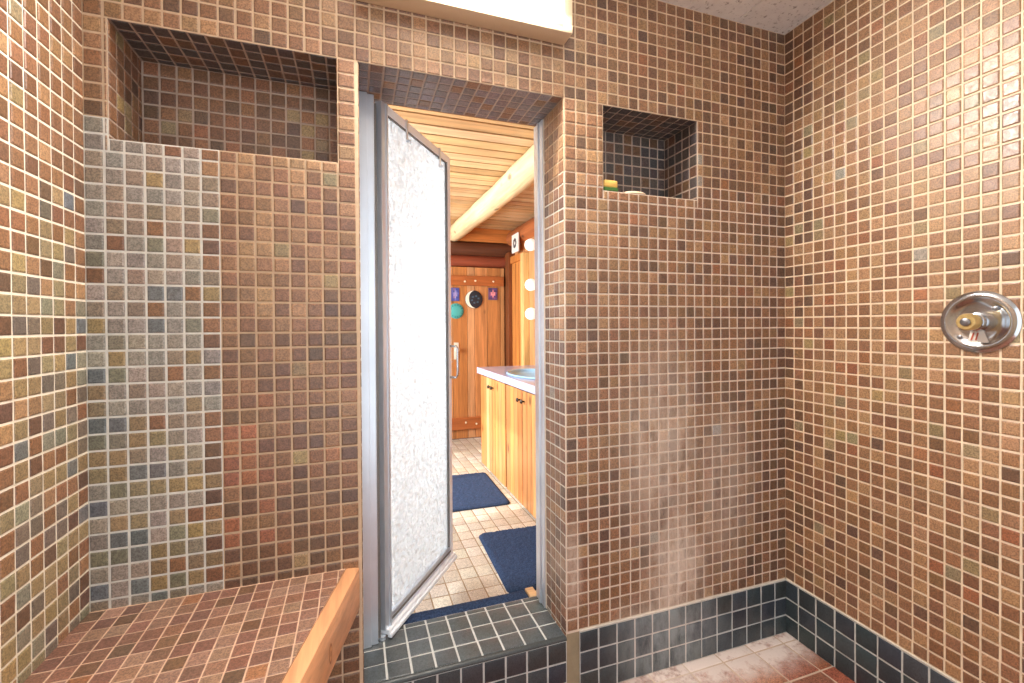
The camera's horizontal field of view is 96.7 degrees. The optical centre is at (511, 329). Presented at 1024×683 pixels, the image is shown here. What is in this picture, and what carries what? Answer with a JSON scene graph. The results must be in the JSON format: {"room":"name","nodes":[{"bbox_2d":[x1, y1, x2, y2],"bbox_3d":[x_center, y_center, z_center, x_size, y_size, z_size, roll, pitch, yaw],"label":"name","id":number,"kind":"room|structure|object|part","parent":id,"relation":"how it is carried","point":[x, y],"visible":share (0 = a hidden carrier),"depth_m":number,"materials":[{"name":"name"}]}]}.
{"room":"shower room","nodes":[
{"label":"shower room","id":0,"kind":"room"},
{"bbox_2d":[0,0,89,682],"bbox_3d":[-0.686,0.048,0.033,0.003,2.468,2.300,-1,0,-18],"label":"wall","id":1,"kind":"structure","parent":0,"point":[44,532],"depth_m":0.96,"materials":[{"name":"brown tile"}]},
{"bbox_2d":[23,568,359,682],"bbox_3d":[-0.549,0.812,0.643,0.648,0.225,1.256,-1,0,-19],"label":"shower bench","id":2,"kind":"object","parent":1,"relation":"attached to","point":[294,629],"visible":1,"depth_m":1.03,"materials":[{"name":"brown tile"}]},
{"bbox_2d":[81,0,785,682],"bbox_3d":[0.000,-0.022,1.615,2.430,2.650,0.243,-1,0,-19],"label":"wall","id":3,"kind":"structure","parent":0,"point":[221,137],"depth_m":1.41,"materials":[{"name":"brown tile"}]},
{"bbox_2d":[359,91,380,648],"bbox_3d":[-0.482,0.138,1.532,0.062,1.833,0.074,-1,0,-19],"label":"trim","id":4,"kind":"structure","parent":3,"relation":"attached to","point":[370,478],"depth_m":1.51,"materials":[{"name":"metal"}]},
{"bbox_2d":[374,100,458,640],"bbox_3d":[-0.349,0.137,1.804,0.074,1.830,0.582,0,0,17],"label":"shower door","id":5,"kind":"structure","parent":3,"relation":"attached to","point":[415,345],"depth_m":1.74,"materials":[{"name":"glass"}]},
{"bbox_3d":[-0.373,-0.757,1.802,0.028,0.034,0.498,0,0,17],"label":"rail","id":6,"kind":"part","parent":5,"relation":"part of","materials":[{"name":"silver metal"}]},
{"bbox_3d":[-0.368,0.120,1.808,0.006,1.728,0.496,0,0,17],"label":"glass pane","id":7,"kind":"part","parent":5,"relation":"part of","materials":[{"name":"white glass"}]},
{"bbox_3d":[-0.352,1.033,1.816,0.050,0.026,0.556,0,0,17],"label":"drip rail","id":8,"kind":"part","parent":5,"relation":"part of","materials":[{"name":"white plastic"}]},
{"bbox_3d":[-0.360,1.001,1.815,0.032,0.038,0.498,0,0,17],"label":"rail","id":9,"kind":"part","parent":5,"relation":"part of","materials":[{"name":"metal"}]},
{"bbox_3d":[-0.259,0.147,2.051,0.042,0.151,0.011,0,0,17],"label":"pull handle","id":10,"kind":"part","parent":5,"relation":"part of","materials":[{"name":"silver metal"}]},
{"bbox_2d":[357,0,572,44],"bbox_3d":[-0.127,-1.062,1.395,0.666,0.212,0.077,-1,0,-19],"label":"wall light","id":11,"kind":"object","parent":3,"relation":"attached to","point":[550,21],"visible":1,"depth_m":1.41,"materials":[{"name":"white plastic"}]},
{"bbox_2d":[364,593,566,682],"bbox_3d":[-0.178,1.159,1.597,0.666,0.215,0.321,-1,0,-19],"label":"shower curb","id":12,"kind":"object","parent":3,"relation":"attached to","point":[518,641],"depth_m":1.52,"materials":[{"name":"black tile"}]},
{"bbox_2d":[403,591,528,624],"bbox_3d":[-0.236,1.057,1.712,0.625,0.013,0.060,-1,0,-19],"label":"carpet strip","id":13,"kind":"object","parent":12,"relation":"on","point":[476,604],"visible":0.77,"depth_m":1.73,"materials":[{"name":"blue carpet"}]},
{"bbox_2d":[525,587,536,596],"bbox_3d":[0.077,1.054,1.821,0.034,0.012,0.058,-1,0,-19],"label":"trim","id":14,"kind":"structure","parent":3,"relation":"attached to","point":[530,591],"depth_m":1.82,"materials":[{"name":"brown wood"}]},
{"bbox_2d":[534,119,547,607],"bbox_3d":[0.107,0.132,1.742,0.016,1.833,0.087,-1,0,-19],"label":"trim","id":15,"kind":"structure","parent":3,"relation":"attached to","point":[539,174],"depth_m":1.73,"materials":[{"name":"metal"}]},
{"bbox_2d":[603,180,617,191],"bbox_3d":[0.345,-0.510,1.631,0.060,0.040,0.038,-1,0,-19],"label":"sponge","id":16,"kind":"object","parent":3,"relation":"in","point":[608,185],"visible":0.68,"depth_m":1.61,"materials":[{"name":"yellow"}]},
{"bbox_2d":[624,191,645,194],"bbox_3d":[0.449,-0.498,1.670,0.097,0.013,0.052,-1,0,-19],"label":"soap bar","id":17,"kind":"object","parent":3,"relation":"attached to","point":[634,192],"visible":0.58,"depth_m":1.65,"materials":[{"name":"white"}]},
{"bbox_2d":[579,578,785,682],"bbox_3d":[0.686,1.149,1.730,0.958,0.222,0.009,-1,0,-19],"label":"baseboard","id":18,"kind":"structure","parent":3,"relation":"attached to","point":[625,649],"depth_m":1.71,"materials":[{"name":"black tile"}]},
{"bbox_2d":[388,105,534,230],"bbox_3d":[-0.705,-1.048,3.066,2.650,0.050,3.051,-1,0,-19],"label":"ceiling","id":19,"kind":"structure","parent":0,"point":[480,152],"depth_m":2.65,"materials":[{"name":"brown wood"}]},
{"bbox_2d":[450,144,533,240],"bbox_3d":[-0.103,-0.945,3.227,0.178,0.170,2.841,-1,0,-19],"label":"log beam","id":20,"kind":"structure","parent":19,"relation":"attached to","point":[519,177],"depth_m":3.05,"materials":[{"name":"beige wood"}]},
{"bbox_2d":[412,437,535,613],"bbox_3d":[-0.676,1.126,3.039,2.450,0.002,2.880,-1,0,-19],"label":"floor","id":21,"kind":"structure","parent":0,"point":[472,576],"depth_m":2.44,"materials":[{"name":"brown tile"}]},
{"bbox_2d":[452,472,509,511],"bbox_3d":[-0.419,1.113,3.123,0.660,0.019,0.650,0,0,-18],"label":"bath mat","id":22,"kind":"object","parent":21,"relation":"on","point":[471,491],"visible":0.54,"depth_m":3.06,"materials":[{"name":"blue fabric"}]},
{"bbox_2d":[481,375,506,486],"bbox_3d":[0.106,0.742,3.577,0.604,0.748,0.654,-1,0,-19],"label":"vanity cabinet","id":23,"kind":"object","parent":21,"relation":"on","point":[493,392],"visible":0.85,"depth_m":3.43,"materials":[{"name":"brown wood"}]},
{"bbox_3d":[-0.195,0.744,3.643,0.022,0.724,0.319,-1,0,-19],"label":"door","id":24,"kind":"part","parent":23,"relation":"part of","materials":[{"name":"brown wood"}]},
{"bbox_3d":[-0.089,0.745,3.338,0.022,0.724,0.319,-1,0,-19],"label":"door","id":25,"kind":"part","parent":23,"relation":"part of","materials":[{"name":"brown wood"}]},
{"bbox_2d":[477,365,534,393],"bbox_3d":[0.213,0.344,3.273,0.597,0.048,1.375,-1,0,-19],"label":"countertop","id":26,"kind":"structure","parent":23,"relation":"on","point":[498,373],"depth_m":3.23,"materials":[{"name":"stone"}]},
{"bbox_2d":[506,368,534,378],"bbox_3d":[0.199,0.335,3.212,0.447,0.055,0.719,-1,0,-19],"label":"sink","id":27,"kind":"object","parent":26,"relation":"in","point":[529,373],"visible":0.29,"depth_m":3.46,"materials":[{"name":"white ceramic"}]},
{"bbox_2d":[479,525,535,592],"bbox_3d":[0.076,1.117,2.263,0.370,0.019,0.580,0,0,-17],"label":"bath mat","id":28,"kind":"object","parent":21,"relation":"on","point":[512,552],"visible":0.63,"depth_m":2.24,"materials":[{"name":"blue fabric"}]},
{"bbox_2d":[506,384,535,518],"bbox_3d":[0.324,0.745,2.953,0.604,0.748,0.651,-1,0,-19],"label":"vanity cabinet","id":29,"kind":"object","parent":21,"relation":"on","point":[520,404],"visible":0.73,"depth_m":2.87,"materials":[{"name":"brown wood"}]},
{"bbox_3d":[0.022,0.747,3.018,0.022,0.724,0.318,-1,0,-19],"label":"door","id":30,"kind":"part","parent":29,"relation":"part of","materials":[{"name":"brown wood"}]},
{"bbox_3d":[0.128,0.748,2.715,0.022,0.724,0.318,-1,0,-19],"label":"door","id":31,"kind":"part","parent":29,"relation":"part of","materials":[{"name":"brown wood"}]},
{"bbox_2d":[450,226,511,439],"bbox_3d":[-1.119,0.059,4.436,2.550,2.220,0.142,-1,0,-19],"label":"wall","id":32,"kind":"structure","parent":0,"point":[481,247],"depth_m":4.67,"materials":[{"name":"brown wood"}]},
{"bbox_2d":[451,267,504,438],"bbox_3d":[-0.489,0.238,4.599,0.884,1.737,0.106,-1,0,-19],"label":"door","id":33,"kind":"structure","parent":32,"relation":"in","point":[478,334],"depth_m":4.65,"materials":[{"name":"brown wood"}]},
{"bbox_2d":[451,288,458,300],"bbox_3d":[-0.572,-0.350,4.580,0.085,0.135,0.011,-1,0,-19],"label":"picture","id":34,"kind":"object","parent":33,"relation":"attached to","point":[454,291],"visible":0.94,"depth_m":4.57},
{"bbox_3d":[-0.551,0.220,4.559,0.050,0.170,0.071,-1,0,-19],"label":"handle","id":35,"kind":"part","parent":33,"relation":"part of","materials":[{"name":"silver metal"}]},
{"bbox_2d":[451,303,463,318],"bbox_3d":[-0.561,-0.183,4.578,0.156,0.156,0.024,-1,0,-19],"label":"wall ornament","id":36,"kind":"object","parent":33,"relation":"attached to","point":[457,311],"visible":0.87,"depth_m":4.57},
{"bbox_2d":[465,290,482,307],"bbox_3d":[-0.389,-0.304,4.641,0.184,0.184,0.016,-1,0,-19],"label":"plaque","id":37,"kind":"object","parent":33,"relation":"attached to","point":[473,299],"visible":1,"depth_m":4.63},
{"bbox_2d":[488,288,496,299],"bbox_3d":[-0.198,-0.365,4.710,0.098,0.125,0.011,-1,0,-19],"label":"picture","id":38,"kind":"object","parent":33,"relation":"attached to","point":[492,292],"visible":1,"depth_m":4.70},
{"bbox_2d":[515,237,534,364],"bbox_3d":[0.493,0.051,3.471,0.060,2.230,3.020,-1,0,-19],"label":"wall","id":39,"kind":"structure","parent":0,"point":[522,248],"depth_m":4.26,"materials":[{"name":"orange wood"}]},
{"bbox_2d":[512,232,518,253],"bbox_3d":[0.033,-0.843,4.461,0.016,0.180,0.180,-1,0,-19],"label":"picture card","id":40,"kind":"object","parent":39,"relation":"attached to","point":[515,238],"visible":1,"depth_m":4.44,"materials":[{"name":"white paper"}]},
{"bbox_2d":[505,252,528,365],"bbox_3d":[0.047,0.161,4.550,0.075,1.900,0.510,-1,0,-19],"label":"trim","id":41,"kind":"structure","parent":39,"relation":"attached to","point":[516,266],"depth_m":4.54,"materials":[{"name":"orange wood"}]},
{"bbox_2d":[506,217,533,246],"bbox_3d":[0.498,-0.938,3.447,0.188,0.188,2.900,-1,0,-19],"label":"trim","id":42,"kind":"structure","parent":39,"relation":"attached to","point":[526,230],"depth_m":4.32,"materials":[{"name":"brown wood"}]},
{"bbox_2d":[525,239,534,319],"bbox_3d":[0.189,-0.430,3.998,0.156,0.810,0.108,-1,0,-19],"label":"vanity light","id":43,"kind":"object","parent":39,"relation":"attached to","point":[529,244],"visible":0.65,"depth_m":3.95,"materials":[{"name":"white glass"}]},
{"bbox_2d":[525,239,533,250],"bbox_3d":[0.177,-0.739,3.993,0.136,0.108,0.108,-1,0,-19],"label":"bulb","id":44,"kind":"object","parent":43,"relation":"attached to","point":[529,244],"depth_m":3.95,"materials":[{"name":"white glass"}]},
{"bbox_2d":[525,279,534,290],"bbox_3d":[0.179,-0.389,3.995,0.136,0.108,0.108,-1,0,-19],"label":"bulb","id":45,"kind":"object","parent":43,"relation":"attached to","point":[530,283],"depth_m":3.95,"materials":[{"name":"white glass"}]},
{"bbox_2d":[525,308,534,319],"bbox_3d":[0.181,-0.135,3.997,0.136,0.108,0.108,-1,0,-19],"label":"bulb","id":46,"kind":"object","parent":43,"relation":"attached to","point":[530,312],"depth_m":3.95,"materials":[{"name":"white glass"}]},
{"bbox_2d":[619,632,854,682],"bbox_3d":[0.411,1.269,0.421,2.380,0.005,2.300,-1,0,-19],"label":"floor","id":47,"kind":"structure","parent":0,"point":[779,658],"depth_m":1.69,"materials":[{"name":"red tile"}]},
{"bbox_2d":[658,0,833,34],"bbox_3d":[0.401,-1.202,0.431,2.430,0.012,2.350,-1,0,-19],"label":"ceiling","id":48,"kind":"structure","parent":0,"point":[777,16],"depth_m":1.73,"materials":[{"name":"paint"}]},
{"bbox_2d":[785,0,1023,682],"bbox_3d":[1.477,0.047,0.786,0.003,2.506,2.301,0,0,-18],"label":"wall","id":49,"kind":"structure","parent":0,"point":[904,119],"depth_m":1.45,"materials":[{"name":"brown tile"}]},
{"bbox_2d":[786,579,958,682],"bbox_3d":[1.481,1.151,0.793,0.008,0.222,2.301,0,0,-18],"label":"baseboard","id":50,"kind":"structure","parent":49,"relation":"attached to","point":[860,653],"depth_m":1.64,"materials":[{"name":"black tile"}]},
{"bbox_2d":[940,291,1021,352],"bbox_3d":[1.283,-0.020,1.269,0.072,0.175,0.175,-1,0,-21],"label":"shower valve","id":51,"kind":"object","parent":49,"relation":"attached to","point":[975,321],"visible":1,"depth_m":1.26,"materials":[{"name":"silver metal"}]},
{"bbox_3d":[1.269,-0.020,1.264,0.031,0.047,0.047,-1,0,-21],"label":"stem","id":52,"kind":"part","parent":51,"relation":"part of","materials":[{"name":"gold metal"}]}
]}

